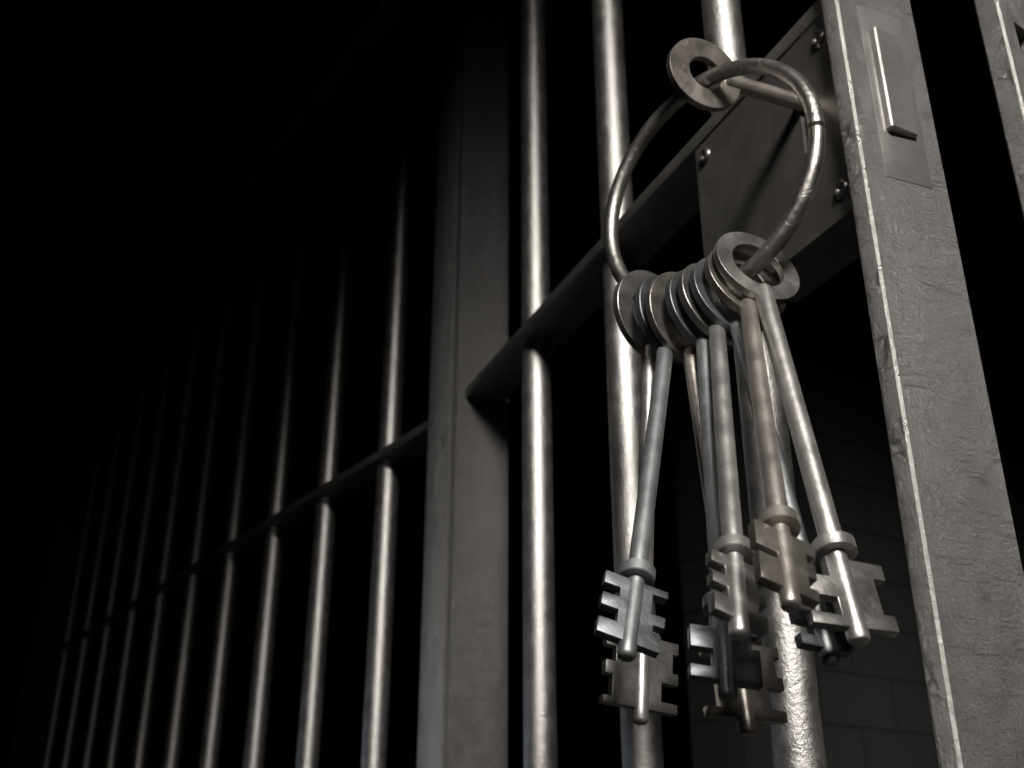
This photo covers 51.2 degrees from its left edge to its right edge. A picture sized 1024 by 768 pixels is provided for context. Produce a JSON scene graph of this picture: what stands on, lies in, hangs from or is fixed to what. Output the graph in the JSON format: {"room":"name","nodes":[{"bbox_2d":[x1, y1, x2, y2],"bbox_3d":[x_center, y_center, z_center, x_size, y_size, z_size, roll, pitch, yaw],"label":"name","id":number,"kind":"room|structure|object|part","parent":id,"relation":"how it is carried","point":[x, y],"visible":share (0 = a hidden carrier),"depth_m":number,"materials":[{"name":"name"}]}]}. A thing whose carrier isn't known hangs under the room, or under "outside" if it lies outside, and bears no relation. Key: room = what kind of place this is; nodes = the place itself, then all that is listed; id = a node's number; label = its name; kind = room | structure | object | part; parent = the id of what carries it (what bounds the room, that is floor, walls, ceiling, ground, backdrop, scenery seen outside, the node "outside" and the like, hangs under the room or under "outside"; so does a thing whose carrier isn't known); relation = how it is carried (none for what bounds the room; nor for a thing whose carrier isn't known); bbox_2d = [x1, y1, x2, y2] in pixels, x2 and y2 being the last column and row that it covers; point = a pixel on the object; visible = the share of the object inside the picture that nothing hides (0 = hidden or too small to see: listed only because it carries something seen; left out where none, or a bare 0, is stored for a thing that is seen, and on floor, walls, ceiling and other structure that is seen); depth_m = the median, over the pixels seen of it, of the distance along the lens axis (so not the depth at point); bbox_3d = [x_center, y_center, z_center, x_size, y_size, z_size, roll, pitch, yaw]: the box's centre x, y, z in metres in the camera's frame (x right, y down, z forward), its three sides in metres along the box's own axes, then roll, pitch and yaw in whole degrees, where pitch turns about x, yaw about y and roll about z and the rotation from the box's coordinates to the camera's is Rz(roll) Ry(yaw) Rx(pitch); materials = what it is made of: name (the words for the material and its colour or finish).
{"room":"prison interior","nodes":[
{"label":"prison interior","id":0,"kind":"room"},
{"bbox_2d":[6,0,1023,767],"bbox_3d":[-0.305,0.393,1.072,0.071,2.160,1.889,16,-29,-31],"label":"bars","id":1,"kind":"object","parent":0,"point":[53,642],"visible":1,"depth_m":1.29,"materials":[{"name":"metal"}]},
{"bbox_3d":[-0.824,0.708,1.776,0.050,2.160,0.030,16,-29,-31],"label":"post","id":2,"kind":"part","parent":1,"relation":"part of","materials":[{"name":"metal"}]},
{"bbox_3d":[-0.288,-0.582,1.501,0.050,0.030,1.859,16,-29,-31],"label":"rail","id":3,"kind":"part","parent":1,"relation":"part of","materials":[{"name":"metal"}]},
{"bbox_3d":[-0.038,0.239,0.728,0.042,2.100,0.035,16,-29,-31],"label":"hinge post","id":4,"kind":"part","parent":1,"relation":"part of","materials":[{"name":"metal"}]},
{"bbox_2d":[445,0,1023,767],"bbox_3d":[0.060,0.147,0.518,0.041,2.095,0.452,9,-26,-20],"label":"gate","id":5,"kind":"object","parent":1,"relation":"attached to","point":[880,198],"visible":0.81,"depth_m":0.45,"materials":[{"name":"metal"}]},
{"bbox_2d":[666,38,803,112],"bbox_3d":[0.099,-0.118,0.431,0.082,0.032,0.007,9,-26,-20],"label":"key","id":6,"kind":"object","parent":5,"relation":"attached to","point":[688,50],"visible":0.88,"depth_m":0.42,"materials":[{"name":"metal"}]},
{"bbox_2d":[603,58,825,310],"bbox_3d":[0.073,-0.075,0.402,0.010,0.102,0.102,21,-32,-39],"label":"ring","id":7,"kind":"object","parent":6,"relation":"hanging from","point":[810,103],"visible":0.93,"depth_m":0.39,"materials":[{"name":"metal"}]},
{"bbox_2d":[593,275,683,661],"bbox_3d":[0.046,0.019,0.347,0.018,0.153,0.092,-10,-26,22],"label":"key","id":8,"kind":"object","parent":7,"relation":"hanging from","point":[634,624],"visible":0.87,"depth_m":0.30,"materials":[{"name":"metal"}]},
{"bbox_2d":[599,270,684,724],"bbox_3d":[0.047,0.031,0.368,0.017,0.170,0.057,-14,-28,29],"label":"key","id":9,"kind":"object","parent":7,"relation":"hanging from","point":[636,685],"visible":0.52,"depth_m":0.33,"materials":[{"name":"grey metal"}]},
{"bbox_2d":[665,270,762,701],"bbox_3d":[0.063,0.023,0.340,0.023,0.159,0.071,-6,-25,14],"label":"key","id":10,"kind":"object","parent":7,"relation":"hanging from","point":[734,665],"visible":0.57,"depth_m":0.30,"materials":[{"name":"metal"}]},
{"bbox_2d":[645,272,787,737],"bbox_3d":[0.063,0.030,0.351,0.032,0.168,0.050,0,-24,0],"label":"key","id":11,"kind":"object","parent":7,"relation":"hanging from","point":[750,707],"visible":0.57,"depth_m":0.32,"materials":[{"name":"metal"}]},
{"bbox_2d":[677,263,768,641],"bbox_3d":[0.063,0.012,0.330,0.023,0.148,0.090,-7,-25,15],"label":"key","id":12,"kind":"object","parent":7,"relation":"hanging from","point":[739,603],"visible":0.84,"depth_m":0.29,"materials":[{"name":"grey metal"}]},
{"bbox_2d":[704,250,819,612],"bbox_3d":[0.072,0.004,0.320,0.026,0.146,0.093,-7,-25,15],"label":"key","id":13,"kind":"object","parent":7,"relation":"hanging from","point":[781,560],"visible":0.99,"depth_m":0.28,"materials":[{"name":"metal"}]},
{"bbox_2d":[689,258,856,667],"bbox_3d":[0.077,0.015,0.332,0.030,0.153,0.065,0,-24,0],"label":"key","id":14,"kind":"object","parent":7,"relation":"hanging from","point":[830,645],"visible":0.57,"depth_m":0.31,"materials":[{"name":"metal"}]},
{"bbox_2d":[713,232,899,646],"bbox_3d":[0.085,0.006,0.324,0.031,0.155,0.065,0,-24,0],"label":"key","id":15,"kind":"object","parent":7,"relation":"hanging from","point":[850,585],"visible":1,"depth_m":0.30,"materials":[{"name":"grey metal"}]},
{"bbox_3d":[0.109,-0.090,0.455,0.002,0.094,0.104,9,-26,-20],"label":"lock plate","id":16,"kind":"part","parent":5,"relation":"part of","materials":[{"name":"metal"}]},
{"bbox_3d":[0.217,0.087,0.353,0.044,2.130,0.010,16,-29,-31],"label":"strike post","id":17,"kind":"part","parent":1,"relation":"part of","materials":[{"name":"metal"}]},
{"bbox_2d":[669,347,1023,767],"bbox_3d":[1.018,0.897,1.512,1.940,1.600,0.080,16,-29,-31],"label":"wall","id":18,"kind":"structure","parent":0,"point":[875,707],"depth_m":1.29,"materials":[{"name":"black brick"}]}
]}

